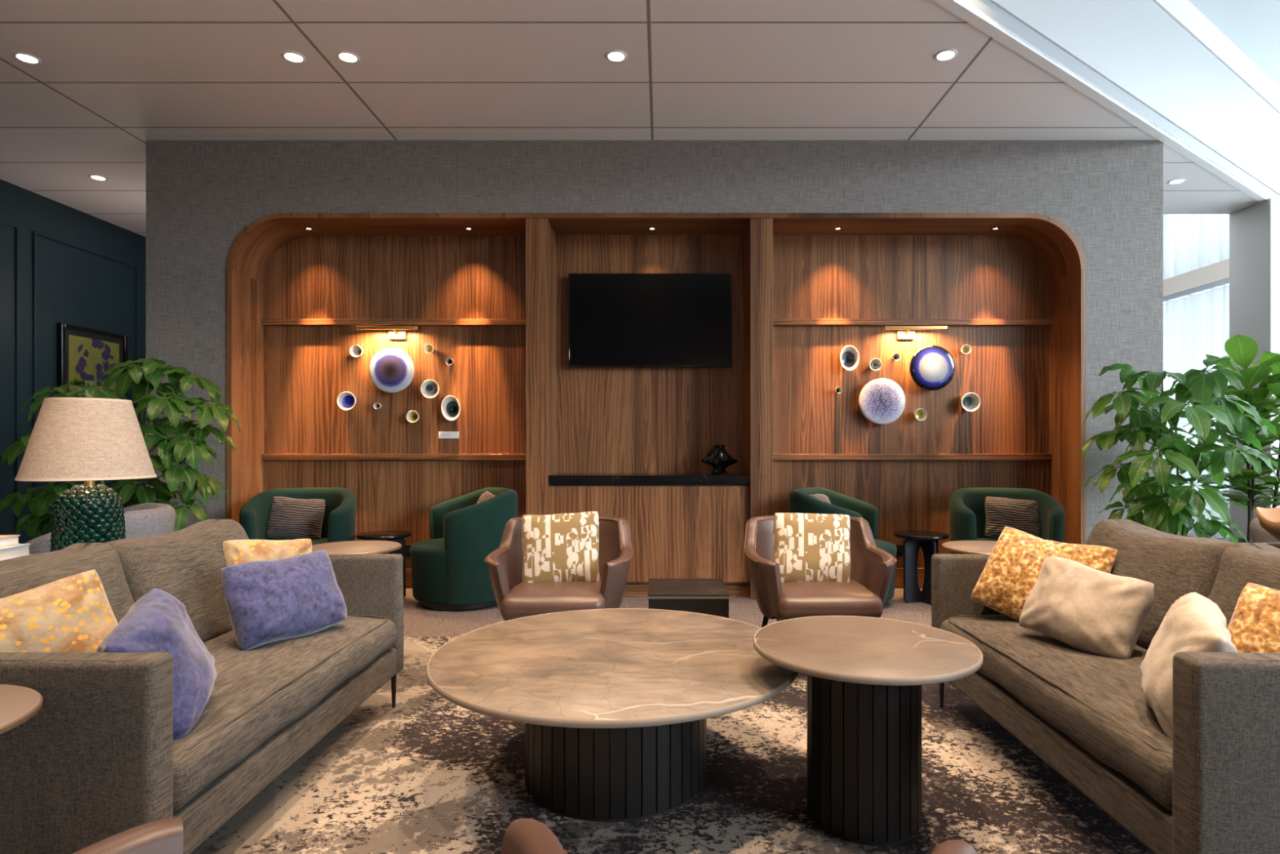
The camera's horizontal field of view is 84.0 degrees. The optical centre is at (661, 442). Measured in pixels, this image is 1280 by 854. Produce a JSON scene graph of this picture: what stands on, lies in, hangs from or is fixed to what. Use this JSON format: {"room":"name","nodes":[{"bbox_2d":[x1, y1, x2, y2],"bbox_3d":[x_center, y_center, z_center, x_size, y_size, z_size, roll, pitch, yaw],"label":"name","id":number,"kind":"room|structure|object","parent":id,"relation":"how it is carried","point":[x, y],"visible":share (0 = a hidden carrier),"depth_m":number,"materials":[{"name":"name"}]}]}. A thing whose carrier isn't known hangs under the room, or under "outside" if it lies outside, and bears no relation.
{"room":"lounge","nodes":[
{"label":"lounge","id":0,"kind":"room"},
{"bbox_2d":[0,179,146,543],"bbox_3d":[-5.415,-1.100,4.000,0.150,4.400,16.000,0,0,0],"label":"wall","id":1,"kind":"structure","parent":0,"point":[76,286],"depth_m":6.17,"materials":[{"name":"teal paint"}]},
{"bbox_2d":[0,219,19,542],"bbox_3d":[-5.331,-0.475,5.295,0.018,2.650,1.190,0,0,0],"label":"trim","id":2,"kind":"structure","parent":1,"relation":"attached to","point":[17,227],"depth_m":5.87,"materials":[{"name":"teal paint"}]},
{"bbox_2d":[32,231,138,517],"bbox_3d":[-5.331,-0.475,6.630,0.018,2.650,1.200,0,0,0],"label":"trim","id":3,"kind":"structure","parent":1,"relation":"attached to","point":[35,233],"depth_m":6.05,"materials":[{"name":"teal paint"}]},
{"bbox_2d":[57,323,127,399],"bbox_3d":[-5.314,-0.660,6.655,0.048,0.800,0.770,0,0,0],"label":"framed painting","id":4,"kind":"object","parent":1,"relation":"attached to","point":[83,353],"visible":0.59,"depth_m":6.56},
{"bbox_2d":[0,0,1265,237],"bbox_3d":[0.121,-2.140,5.277,10.922,0.020,13.446,0,0,0],"label":"ceiling","id":5,"kind":"structure","parent":0,"point":[112,77],"depth_m":4.16,"materials":[{"name":"paint"}]},
{"bbox_2d":[12,51,41,64],"bbox_3d":[-3.510,-2.127,3.930,0.124,0.006,0.124,0,0,0],"label":"recessed light","id":6,"kind":"object","parent":5,"relation":"in","point":[24,57],"visible":1,"depth_m":3.92,"materials":[{"name":"white paint"}]},
{"bbox_2d":[88,174,107,180],"bbox_3d":[-4.520,-2.127,5.700,0.124,0.006,0.124,0,0,0],"label":"recessed light","id":7,"kind":"object","parent":5,"relation":"in","point":[97,177],"visible":1,"depth_m":5.69,"materials":[{"name":"white paint"}]},
{"bbox_2d":[280,50,306,63],"bbox_3d":[-2.030,-2.127,3.920,0.124,0.006,0.124,0,0,0],"label":"recessed light","id":8,"kind":"object","parent":5,"relation":"in","point":[291,56],"visible":1,"depth_m":3.91,"materials":[{"name":"white paint"}]},
{"bbox_2d":[335,50,359,63],"bbox_3d":[-1.730,-2.127,3.920,0.124,0.006,0.124,0,0,0],"label":"recessed light","id":9,"kind":"object","parent":5,"relation":"in","point":[346,56],"visible":1,"depth_m":3.91,"materials":[{"name":"white paint"}]},
{"bbox_2d":[604,49,627,62],"bbox_3d":[-0.250,-2.127,3.910,0.124,0.006,0.124,0,0,0],"label":"recessed light","id":10,"kind":"object","parent":5,"relation":"in","point":[613,55],"visible":1,"depth_m":3.90,"materials":[{"name":"white paint"}]},
{"bbox_2d":[933,48,957,61],"bbox_3d":[1.560,-2.127,3.900,0.124,0.006,0.124,0,0,0],"label":"recessed light","id":11,"kind":"object","parent":5,"relation":"in","point":[945,55],"visible":1,"depth_m":3.90,"materials":[{"name":"white paint"}]},
{"bbox_2d":[931,0,1269,203],"bbox_3d":[0.554,-2.134,2.831,14.565,0.032,0.060,0,0,-36],"label":"trim","id":12,"kind":"structure","parent":5,"relation":"attached to","point":[974,17],"depth_m":4.21,"materials":[{"name":"white paint"}]},
{"bbox_2d":[1167,177,1186,184],"bbox_3d":[4.190,-2.127,5.780,0.124,0.006,0.124,0,0,0],"label":"recessed light","id":13,"kind":"object","parent":5,"relation":"in","point":[1175,181],"visible":1,"depth_m":5.78,"materials":[{"name":"white paint"}]},
{"bbox_2d":[146,140,1163,541],"bbox_3d":[-0.050,-0.515,5.475,7.160,3.230,0.950,0,0,0],"label":"wall","id":14,"kind":"structure","parent":0,"point":[201,195],"depth_m":5.00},
{"bbox_2d":[226,213,1085,599],"bbox_3d":[-0.037,-0.258,5.204,6.035,2.715,0.432,0,0,0],"label":"wall unit","id":15,"kind":"object","parent":14,"relation":"attached to","point":[491,298],"visible":0.72,"depth_m":5.40,"materials":[{"name":"wood"}]},
{"bbox_2d":[337,391,356,410],"bbox_3d":[-2.365,-0.315,5.364,0.142,0.142,0.072,0,0,0],"label":"bowl","id":16,"kind":"object","parent":15,"relation":"attached to","point":[346,401],"visible":1,"depth_m":5.36,"materials":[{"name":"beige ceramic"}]},
{"bbox_2d":[349,344,363,357],"bbox_3d":[-2.293,-0.690,5.364,0.094,0.094,0.072,0,0,0],"label":"bowl","id":17,"kind":"object","parent":15,"relation":"attached to","point":[356,350],"visible":1,"depth_m":5.36,"materials":[{"name":"beige ceramic"}]},
{"bbox_2d":[355,325,417,339],"bbox_3d":[-2.050,-0.828,5.343,0.455,0.087,0.115,0,0,0],"label":"picture light","id":18,"kind":"object","parent":15,"relation":"attached to","point":[393,335],"visible":1,"depth_m":5.30,"materials":[{"name":"gold metal"}]},
{"bbox_2d":[368,347,413,392],"bbox_3d":[-2.029,-0.546,5.356,0.338,0.338,0.087,0,0,0],"label":"ceramic plate","id":19,"kind":"object","parent":15,"relation":"attached to","point":[391,370],"visible":1,"depth_m":5.32,"materials":[{"name":"white ceramic"}]},
{"bbox_2d":[405,544,411,555],"bbox_3d":[-1.936,0.813,5.392,0.110,0.090,0.016,0,0,0],"label":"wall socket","id":20,"kind":"object","parent":15,"relation":"attached to","point":[407,546],"visible":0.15,"depth_m":5.39,"materials":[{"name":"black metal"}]},
{"bbox_2d":[406,410,419,422],"bbox_3d":[-1.870,-0.198,5.364,0.094,0.094,0.072,0,0,0],"label":"bowl","id":21,"kind":"object","parent":15,"relation":"attached to","point":[412,416],"visible":1,"depth_m":5.36,"materials":[{"name":"beige ceramic"}]},
{"bbox_2d":[424,344,434,353],"bbox_3d":[-1.747,-0.705,5.364,0.070,0.070,0.072,0,0,0],"label":"bowl","id":22,"kind":"object","parent":15,"relation":"attached to","point":[428,348],"visible":1,"depth_m":5.36,"materials":[{"name":"beige ceramic"}]},
{"bbox_2d":[420,379,439,398],"bbox_3d":[-1.738,-0.405,5.364,0.140,0.140,0.072,0,0,0],"label":"bowl","id":23,"kind":"object","parent":15,"relation":"attached to","point":[429,388],"visible":1,"depth_m":5.36,"materials":[{"name":"beige ceramic"}]},
{"bbox_2d":[438,431,458,438],"bbox_3d":[-1.618,-0.061,5.397,0.152,0.052,0.007,0,0,0],"label":"wall label","id":24,"kind":"object","parent":15,"relation":"attached to","point":[441,434],"visible":1,"depth_m":5.39,"materials":[{"name":"white paint"}]},
{"bbox_2d":[445,357,453,364],"bbox_3d":[-1.594,-0.612,5.364,0.058,0.058,0.072,0,0,0],"label":"bowl","id":25,"kind":"object","parent":15,"relation":"attached to","point":[449,361],"visible":1,"depth_m":5.35,"materials":[{"name":"grey ceramic"}]},
{"bbox_2d":[440,395,460,421],"bbox_3d":[-1.582,-0.261,5.364,0.145,0.191,0.072,0,0,0],"label":"bowl","id":26,"kind":"object","parent":15,"relation":"attached to","point":[451,406],"visible":1,"depth_m":5.36,"materials":[{"name":"beige ceramic"}]},
{"bbox_2d":[568,273,731,367],"bbox_3d":[-0.087,-0.922,5.363,1.224,0.704,0.074,0,0,0],"label":"television","id":27,"kind":"object","parent":15,"relation":"attached to","point":[615,320],"visible":1,"depth_m":5.33,"materials":[{"name":"black metal"}]},
{"bbox_2d":[840,345,859,370],"bbox_3d":[1.411,-0.636,5.364,0.144,0.192,0.072,0,0,0],"label":"bowl","id":28,"kind":"object","parent":15,"relation":"attached to","point":[849,356],"visible":1,"depth_m":5.36,"materials":[{"name":"beige ceramic"}]},
{"bbox_2d":[869,358,881,370],"bbox_3d":[1.606,-0.588,5.364,0.094,0.094,0.072,0,0,0],"label":"bowl","id":29,"kind":"object","parent":15,"relation":"attached to","point":[875,364],"visible":1,"depth_m":5.36,"materials":[{"name":"beige ceramic"}]},
{"bbox_2d":[858,377,905,424],"bbox_3d":[1.657,-0.312,5.356,0.348,0.348,0.087,0,0,0],"label":"ceramic plate","id":30,"kind":"object","parent":15,"relation":"attached to","point":[882,401],"visible":1,"depth_m":5.32,"materials":[{"name":"ceramic"}]},
{"bbox_2d":[895,544,902,555],"bbox_3d":[1.778,0.813,5.392,0.110,0.090,0.016,0,0,0],"label":"wall socket","id":31,"kind":"object","parent":15,"relation":"attached to","point":[900,547],"visible":0.45,"depth_m":5.39,"materials":[{"name":"black metal"}]},
{"bbox_2d":[884,325,947,339],"bbox_3d":[1.895,-0.828,5.343,0.465,0.087,0.115,0,0,0],"label":"picture light","id":32,"kind":"object","parent":15,"relation":"attached to","point":[900,335],"visible":1,"depth_m":5.30,"materials":[{"name":"gold metal"}]},
{"bbox_2d":[914,408,927,420],"bbox_3d":[1.945,-0.213,5.364,0.094,0.094,0.072,0,0,0],"label":"bowl","id":33,"kind":"object","parent":15,"relation":"attached to","point":[920,414],"visible":1,"depth_m":5.36,"materials":[{"name":"beige ceramic"}]},
{"bbox_2d":[909,345,955,390],"bbox_3d":[2.027,-0.562,5.346,0.340,0.340,0.107,0,0,0],"label":"ceramic plate","id":34,"kind":"object","parent":15,"relation":"attached to","point":[931,367],"visible":1,"depth_m":5.30,"materials":[{"name":"blue ceramic"}]},
{"bbox_2d":[960,344,971,354],"bbox_3d":[2.287,-0.702,5.364,0.072,0.072,0.072,0,0,0],"label":"bowl","id":35,"kind":"object","parent":15,"relation":"attached to","point":[966,348],"visible":1,"depth_m":5.35,"materials":[{"name":"beige ceramic"}]},
{"bbox_2d":[960,392,980,411],"bbox_3d":[2.320,-0.306,5.364,0.144,0.144,0.072,0,0,0],"label":"bowl","id":36,"kind":"object","parent":15,"relation":"attached to","point":[970,402],"visible":1,"depth_m":5.36,"materials":[{"name":"beige ceramic"}]},
{"bbox_2d":[963,0,1279,197],"bbox_3d":[0.539,-2.197,2.852,14.565,0.095,0.088,0,0,-36],"label":"trim","id":37,"kind":"structure","parent":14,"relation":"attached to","point":[987,7],"depth_m":4.37,"materials":[{"name":"grey paint"}]},
{"bbox_2d":[403,531,1217,636],"bbox_3d":[0.580,1.150,4.000,11.840,0.100,16.000,0,0,0],"label":"floor","id":38,"kind":"structure","parent":0,"point":[420,620],"depth_m":4.54,"materials":[{"name":"carpet"}]},
{"bbox_2d":[0,357,240,539],"bbox_3d":[-3.465,0.281,4.402,1.579,1.638,0.733,0,0,0],"label":"schefflera","id":39,"kind":"object","parent":38,"relation":"on","point":[148,376],"visible":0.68,"depth_m":4.33,"materials":[{"name":"plant"}]},
{"bbox_2d":[239,487,356,545],"bbox_3d":[-2.480,0.713,4.858,0.710,0.775,0.715,0,0,-12],"label":"tub chair","id":40,"kind":"object","parent":38,"relation":"on","point":[339,523],"visible":0.32,"depth_m":4.91,"materials":[{"name":"fabric"}]},
{"bbox_2d":[266,496,324,539],"bbox_3d":[-2.568,0.529,4.994,0.369,0.306,0.164,0,0,-15],"label":"cushion","id":41,"kind":"object","parent":40,"relation":"on","point":[291,518],"visible":1,"depth_m":4.95,"materials":[{"name":"brown fabric"}]},
{"bbox_2d":[355,530,411,598],"bbox_3d":[-1.925,0.864,4.930,0.360,0.472,0.360,0,0,0],"label":"bistro table","id":42,"kind":"object","parent":38,"relation":"on","point":[398,536],"visible":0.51,"depth_m":4.94,"materials":[{"name":"black stone"}]},
{"bbox_2d":[409,487,518,611],"bbox_3d":[-1.365,0.713,4.919,0.715,0.775,0.710,0,0,-28],"label":"tub chair","id":43,"kind":"object","parent":38,"relation":"on","point":[450,571],"visible":0.84,"depth_m":4.63,"materials":[{"name":"fabric"}]},
{"bbox_2d":[476,491,495,503],"bbox_3d":[-1.229,0.501,4.991,0.160,0.303,0.360,0,0,-23],"label":"cushion","id":44,"kind":"object","parent":43,"relation":"on","point":[486,495],"visible":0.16,"depth_m":4.99,"materials":[{"name":"brown fabric"}]},
{"bbox_2d":[549,483,749,596],"bbox_3d":[-0.087,0.693,5.214,1.421,0.815,0.368,0,0,0],"label":"base cabinet","id":45,"kind":"object","parent":38,"relation":"on","point":[677,530],"visible":0.71,"depth_m":5.03,"materials":[{"name":"brown wood"}]},
{"bbox_2d":[548,472,750,483],"bbox_3d":[-0.087,0.256,5.205,1.423,0.056,0.390,0,0,0],"label":"countertop","id":46,"kind":"structure","parent":45,"relation":"on","point":[557,477],"depth_m":5.01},
{"bbox_2d":[700,444,737,474],"bbox_3d":[0.432,0.121,5.211,0.237,0.214,0.250,0,0,28],"label":"vase","id":47,"kind":"object","parent":46,"relation":"on","point":[717,456],"visible":1,"depth_m":5.16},
{"bbox_2d":[189,636,1154,853],"bbox_3d":[0.050,1.094,1.700,6.700,0.012,4.600,0,0,0],"label":"area rug","id":48,"kind":"object","parent":38,"relation":"on","point":[428,773],"visible":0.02,"depth_m":2.17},
{"bbox_2d":[0,684,43,733],"bbox_3d":[-1.385,0.793,1.245,0.454,0.590,0.454,0,0,0],"label":"round side table","id":49,"kind":"object","parent":48,"relation":"on","point":[18,704],"visible":1,"depth_m":1.35,"materials":[{"name":"brown metal"}]},
{"bbox_2d":[24,502,175,554],"bbox_3d":[-3.032,0.724,3.759,0.760,0.758,0.845,0,0,-28],"label":"armchair","id":50,"kind":"object","parent":48,"relation":"on","point":[145,519],"visible":0.07,"depth_m":3.66,"materials":[{"name":"fabric"}]},
{"bbox_2d":[0,519,404,853],"bbox_3d":[-1.494,0.696,2.220,0.873,0.785,1.476,0,0,0],"label":"sofa","id":51,"kind":"object","parent":48,"relation":"on","point":[100,759],"visible":0.65,"depth_m":1.79,"materials":[{"name":"grey fabric"}]},
{"bbox_2d":[0,568,118,652],"bbox_3d":[-1.554,0.529,1.748,0.208,0.385,0.415,0,0,36],"label":"cushion","id":52,"kind":"object","parent":51,"relation":"on","point":[74,613],"visible":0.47,"depth_m":1.77,"materials":[{"name":"yellow fabric"}]},
{"bbox_2d":[0,542,134,622],"bbox_3d":[-1.692,0.498,1.891,0.306,0.390,0.643,0,0,0],"label":"cushion","id":53,"kind":"object","parent":51,"relation":"on","point":[116,574],"depth_m":2.05,"materials":[{"name":"grey fabric"}]},
{"bbox_2d":[96,587,217,740],"bbox_3d":[-1.231,0.549,1.757,0.208,0.340,0.368,0,0,-22],"label":"cushion","id":54,"kind":"object","parent":51,"relation":"on","point":[157,621],"visible":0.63,"depth_m":1.70,"materials":[{"name":"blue fabric"}]},
{"bbox_2d":[104,519,248,642],"bbox_3d":[-1.692,0.498,2.543,0.296,0.389,0.653,0,0,0],"label":"cushion","id":55,"kind":"object","parent":51,"relation":"on","point":[187,563],"depth_m":2.42,"materials":[{"name":"grey fabric"}]},
{"bbox_2d":[222,538,311,566],"bbox_3d":[-1.499,0.510,2.708,0.300,0.296,0.196,0,0,-28],"label":"cushion","id":56,"kind":"object","parent":51,"relation":"on","point":[235,551],"visible":0.41,"depth_m":2.67,"materials":[{"name":"yellow fabric"}]},
{"bbox_2d":[221,550,346,650],"bbox_3d":[-1.321,0.542,2.502,0.207,0.281,0.406,0,0,23],"label":"cushion","id":57,"kind":"object","parent":51,"relation":"on","point":[267,601],"visible":1,"depth_m":2.41,"materials":[{"name":"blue fabric"}]},
{"bbox_2d":[173,616,396,811],"bbox_3d":[-1.364,0.750,2.220,0.613,0.164,1.311,0,0,0],"label":"seat cushion","id":58,"kind":"object","parent":51,"relation":"on","point":[261,695],"depth_m":2.07,"materials":[{"name":"grey fabric"}]},
{"bbox_2d":[71,817,567,853],"bbox_3d":[-0.448,0.739,0.714,0.702,0.703,0.735,0,0,0],"label":"leather armchair","id":59,"kind":"object","parent":48,"relation":"on","point":[522,835],"visible":1,"depth_m":0.97,"materials":[{"name":"brown leather"}]},
{"bbox_2d":[311,540,401,553],"bbox_3d":[-1.435,0.784,3.290,0.434,0.608,0.434,0,0,0],"label":"round side table","id":60,"kind":"object","parent":48,"relation":"on","point":[353,546],"visible":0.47,"depth_m":3.27,"materials":[{"name":"stone"}]},
{"bbox_2d":[484,515,633,621],"bbox_3d":[-0.487,0.739,3.491,0.702,0.703,0.735,0,0,0],"label":"leather armchair","id":61,"kind":"object","parent":48,"relation":"on","point":[514,598],"visible":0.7,"depth_m":3.27,"materials":[{"name":"brown leather"}]},
{"bbox_2d":[500,577,605,619],"bbox_3d":[-0.488,0.728,3.393,0.469,0.127,0.536,0,0,0],"label":"seat cushion","id":62,"kind":"object","parent":61,"relation":"on","point":[522,599],"depth_m":3.16,"materials":[{"name":"brown leather"}]},
{"bbox_2d":[521,511,599,582],"bbox_3d":[-0.497,0.526,3.491,0.387,0.371,0.163,0,0,-3],"label":"cushion","id":63,"kind":"object","parent":61,"relation":"on","point":[557,547],"visible":0.91,"depth_m":3.44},
{"bbox_2d":[426,608,798,822],"bbox_3d":[-0.148,0.883,2.325,1.182,0.410,1.182,0,0,0],"label":"coffee table","id":64,"kind":"object","parent":48,"relation":"on","point":[615,705],"visible":0.9,"depth_m":2.08,"materials":[{"name":"brown stone"}]},
{"bbox_2d":[648,577,729,617],"bbox_3d":[0.135,0.919,3.735,0.406,0.338,0.406,0,0,0],"label":"table","id":65,"kind":"object","parent":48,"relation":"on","point":[709,596],"visible":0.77,"depth_m":3.54,"materials":[{"name":"grey stone"}]},
{"bbox_2d":[743,515,897,627],"bbox_3d":[0.757,0.739,3.491,0.702,0.703,0.735,0,0,0],"label":"leather armchair","id":66,"kind":"object","parent":48,"relation":"on","point":[872,567],"visible":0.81,"depth_m":3.27,"materials":[{"name":"brown leather"}]},
{"bbox_2d":[773,512,850,582],"bbox_3d":[0.735,0.525,3.490,0.385,0.355,0.161,0,0,6],"label":"cushion","id":67,"kind":"object","parent":66,"relation":"on","point":[808,547],"visible":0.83,"depth_m":3.44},
{"bbox_2d":[777,578,882,619],"bbox_3d":[0.756,0.728,3.393,0.469,0.127,0.536,0,0,0],"label":"seat cushion","id":68,"kind":"object","parent":66,"relation":"on","point":[797,599],"depth_m":3.15,"materials":[{"name":"brown leather"}]},
{"bbox_2d":[752,615,982,845],"bbox_3d":[0.588,0.834,2.072,0.638,0.508,0.638,0,0,0],"label":"side table","id":69,"kind":"object","parent":48,"relation":"on","point":[866,675],"visible":1,"depth_m":1.94,"materials":[{"name":"brown stone"}]},
{"bbox_2d":[931,839,977,853],"bbox_3d":[0.650,0.739,0.659,0.702,0.703,0.735,0,0,0],"label":"leather armchair","id":70,"kind":"object","parent":48,"relation":"on","point":[954,846],"visible":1,"depth_m":0.94,"materials":[{"name":"brown leather"}]},
{"bbox_2d":[942,540,996,554],"bbox_3d":[1.530,0.784,3.290,0.434,0.608,0.434,0,0,0],"label":"round side table","id":71,"kind":"object","parent":48,"relation":"on","point":[971,547],"visible":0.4,"depth_m":3.29,"materials":[{"name":"stone"}]},
{"bbox_2d":[931,519,1279,853],"bbox_3d":[1.545,0.696,2.220,0.872,0.785,1.476,0,0,0],"label":"sofa","id":72,"kind":"object","parent":48,"relation":"on","point":[1214,787],"visible":0.72,"depth_m":1.86,"materials":[{"name":"grey fabric"}]},
{"bbox_2d":[970,526,1071,622],"bbox_3d":[1.413,0.523,2.720,0.206,0.376,0.399,0,0,-44],"label":"cushion","id":73,"kind":"object","parent":72,"relation":"on","point":[1011,572],"visible":0.63,"depth_m":2.71,"materials":[{"name":"gold fabric"}]},
{"bbox_2d":[940,616,1173,811],"bbox_3d":[1.415,0.751,2.221,0.612,0.162,1.311,0,0,0],"label":"seat cushion","id":74,"kind":"object","parent":72,"relation":"on","point":[1096,707],"depth_m":2.01,"materials":[{"name":"grey fabric"}]},
{"bbox_2d":[1045,539,1117,573],"bbox_3d":[1.529,0.514,2.657,0.167,0.275,0.269,0,0,-29],"label":"cushion","id":75,"kind":"object","parent":72,"relation":"on","point":[1102,558],"visible":0.23,"depth_m":2.59,"materials":[{"name":"gold fabric"}]},
{"bbox_2d":[1018,556,1154,658],"bbox_3d":[1.402,0.543,2.365,0.211,0.294,0.371,0,0,-35],"label":"cushion","id":76,"kind":"object","parent":72,"relation":"on","point":[1087,609],"visible":0.97,"depth_m":2.29,"materials":[{"name":"beige fabric"}]},
{"bbox_2d":[1084,519,1235,648],"bbox_3d":[1.741,0.498,2.543,0.302,0.389,0.653,0,0,0],"label":"cushion","id":77,"kind":"object","parent":72,"relation":"on","point":[1177,566],"depth_m":2.36,"materials":[{"name":"grey fabric"}]},
{"bbox_2d":[1140,591,1237,739],"bbox_3d":[1.296,0.550,1.760,0.176,0.324,0.356,0,0,31],"label":"cushion","id":78,"kind":"object","parent":72,"relation":"on","point":[1193,622],"visible":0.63,"depth_m":1.71,"materials":[{"name":"beige fabric"}]},
{"bbox_2d":[1207,542,1279,627],"bbox_3d":[1.741,0.498,1.891,0.305,0.390,0.643,0,0,0],"label":"cushion","id":79,"kind":"object","parent":72,"relation":"on","point":[1237,565],"depth_m":2.08,"materials":[{"name":"grey fabric"}]},
{"bbox_2d":[1226,582,1279,653],"bbox_3d":[1.603,0.546,1.751,0.216,0.352,0.397,0,0,-33],"label":"cushion","id":80,"kind":"object","parent":72,"relation":"on","point":[1254,625],"visible":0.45,"depth_m":1.80,"materials":[{"name":"fabric"}]},
{"bbox_3d":[-2.330,0.798,2.350,0.600,0.580,1.700,0,0,0],"label":"console table","id":81,"kind":"object","parent":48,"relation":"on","visible":0},
{"bbox_2d":[14,397,156,551],"bbox_3d":[-2.208,0.176,2.740,0.426,0.687,0.426,0,0,0],"label":"table lamp","id":82,"kind":"object","parent":81,"relation":"on","point":[89,440],"visible":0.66,"depth_m":2.64,"materials":[{"name":"fabric"}]},
{"bbox_3d":[-2.445,0.483,2.500,0.270,0.050,0.230,0,0,-3],"label":"book","id":83,"kind":"object","parent":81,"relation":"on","visible":0},
{"bbox_3d":[-2.445,0.435,2.500,0.270,0.045,0.220,0,0,2],"label":"book","id":84,"kind":"object","parent":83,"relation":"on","visible":0},
{"bbox_2d":[0,543,31,560],"bbox_3d":[-2.445,0.391,2.500,0.265,0.042,0.210,0,0,-2],"label":"book","id":85,"kind":"object","parent":84,"relation":"on","point":[10,552],"visible":0.89,"depth_m":2.54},
{"bbox_2d":[0,534,20,547],"bbox_3d":[-2.445,0.352,2.500,0.215,0.034,0.180,0,0,-6],"label":"book","id":86,"kind":"object","parent":85,"relation":"on","point":[5,540],"visible":1,"depth_m":2.56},
{"bbox_3d":[2.450,0.766,2.350,0.600,0.645,1.300,0,0,0],"label":"console table","id":87,"kind":"object","parent":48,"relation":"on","visible":0},
{"bbox_3d":[2.500,0.429,2.720,0.320,0.028,0.240,0,0,-7],"label":"book","id":88,"kind":"object","parent":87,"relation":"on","visible":0},
{"bbox_2d":[1260,542,1279,548],"bbox_3d":[2.510,0.404,2.730,0.260,0.022,0.200,0,0,-11],"label":"book","id":89,"kind":"object","parent":88,"relation":"on","point":[1277,544],"visible":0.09,"depth_m":2.77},
{"bbox_2d":[1254,506,1279,541],"bbox_3d":[2.498,0.317,2.703,0.359,0.150,0.310,0,0,0],"label":"wooden bowl","id":90,"kind":"object","parent":89,"relation":"on","point":[1268,518],"visible":1,"depth_m":2.76,"materials":[{"name":"brown wood"}]},
{"bbox_2d":[789,487,897,606],"bbox_3d":[1.255,0.713,4.919,0.715,0.775,0.710,0,0,28],"label":"tub chair","id":91,"kind":"object","parent":38,"relation":"on","point":[800,500],"visible":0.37,"depth_m":4.83,"materials":[{"name":"fabric"}]},
{"bbox_2d":[808,493,831,503],"bbox_3d":[1.123,0.501,4.990,0.145,0.298,0.360,0,0,29],"label":"cushion","id":92,"kind":"object","parent":91,"relation":"on","point":[822,497],"visible":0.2,"depth_m":4.96,"materials":[{"name":"brown fabric"}]},
{"bbox_2d":[893,530,948,604],"bbox_3d":[1.800,0.864,4.930,0.360,0.472,0.360,0,0,0],"label":"side table","id":93,"kind":"object","parent":38,"relation":"on","point":[927,540],"visible":0.96,"depth_m":4.88,"materials":[{"name":"black stone"}]},
{"bbox_2d":[949,487,1065,554],"bbox_3d":[2.355,0.713,4.858,0.710,0.775,0.715,0,0,12],"label":"tub chair","id":94,"kind":"object","parent":38,"relation":"on","point":[967,517],"visible":0.38,"depth_m":4.91,"materials":[{"name":"fabric"}]},
{"bbox_2d":[984,496,1039,537],"bbox_3d":[2.465,0.536,4.994,0.361,0.308,0.155,0,0,17],"label":"cushion","id":95,"kind":"object","parent":94,"relation":"on","point":[1023,515],"visible":0.88,"depth_m":4.95,"materials":[{"name":"brown fabric"}]},
{"bbox_2d":[1077,357,1278,542],"bbox_3d":[3.193,0.293,4.287,1.265,1.614,0.950,0,0,0],"label":"schefflera","id":96,"kind":"object","parent":38,"relation":"on","point":[1153,495],"visible":0.93,"depth_m":4.15,"materials":[{"name":"plant"}]},
{"bbox_2d":[1200,334,1279,542],"bbox_3d":[4.266,0.175,5.039,0.811,1.850,0.764,0,0,0],"label":"fiddle leaf fig","id":97,"kind":"object","parent":38,"relation":"on","point":[1242,350],"visible":0.57,"depth_m":5.00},
{"bbox_2d":[1248,517,1279,542],"bbox_3d":[3.435,0.752,3.558,0.754,0.703,0.831,0,0,30],"label":"armchair","id":98,"kind":"object","parent":38,"relation":"on","point":[1258,534],"visible":0.12,"depth_m":3.65,"materials":[{"name":"fabric"}]},
{"bbox_2d":[988,0,1279,195],"bbox_3d":[0.542,-2.605,2.848,14.565,0.720,0.100,0,0,-36],"label":"wall","id":99,"kind":"structure","parent":0,"point":[1135,46],"depth_m":4.89,"materials":[{"name":"paint"}]},
{"bbox_2d":[1151,0,1279,114],"bbox_3d":[0.542,-3.094,2.848,14.565,0.212,0.100,0,0,-36],"label":"trim","id":100,"kind":"structure","parent":99,"relation":"attached to","point":[1183,12],"depth_m":5.54,"materials":[{"name":"white paint"}]},
{"bbox_2d":[1215,537,1246,542],"bbox_3d":[4.180,0.900,5.050,0.400,0.400,0.400,0,0,0],"label":"pot","id":101,"kind":"object","parent":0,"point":[1240,540],"depth_m":5.22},
{"bbox_2d":[1188,0,1279,88],"bbox_3d":[0.580,-3.225,4.000,11.840,0.050,16.000,0,0,0],"label":"skylight","id":102,"kind":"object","parent":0,"point":[1253,26],"depth_m":5.44,"materials":[{"name":"glass"}]},
{"bbox_2d":[1163,213,1229,279],"bbox_3d":[6.401,-2.620,9.400,0.113,1.140,4.900,0,0,0],"label":"sheer curtain","id":103,"kind":"object","parent":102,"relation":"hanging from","point":[1191,242],"visible":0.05,"depth_m":8.56,"materials":[{"name":"white fabric"}]},
{"bbox_2d":[1229,197,1279,537],"bbox_3d":[5.615,-0.515,6.385,0.670,3.230,0.450,0,0,0],"label":"wall column","id":104,"kind":"structure","parent":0,"point":[1255,228],"depth_m":6.31,"materials":[{"name":"paint"}]},
{"bbox_3d":[0.580,-1.100,12.075,11.840,4.400,0.150,0,0,0],"label":"wall","id":105,"kind":"structure","parent":0,"visible":0},
{"bbox_2d":[1163,277,1229,537],"bbox_3d":[6.300,-0.380,9.450,0.113,2.900,5.100,0,0,0],"label":"sheer curtain","id":106,"kind":"object","parent":105,"relation":"attached to","point":[1196,326],"visible":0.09,"depth_m":8.38,"materials":[{"name":"white fabric"}]},
{"bbox_2d":[1163,258,1229,297],"bbox_3d":[6.390,-1.935,9.450,0.220,0.210,5.100,0,0,0],"label":"trim","id":107,"kind":"structure","parent":105,"relation":"attached to","point":[1218,271],"depth_m":8.33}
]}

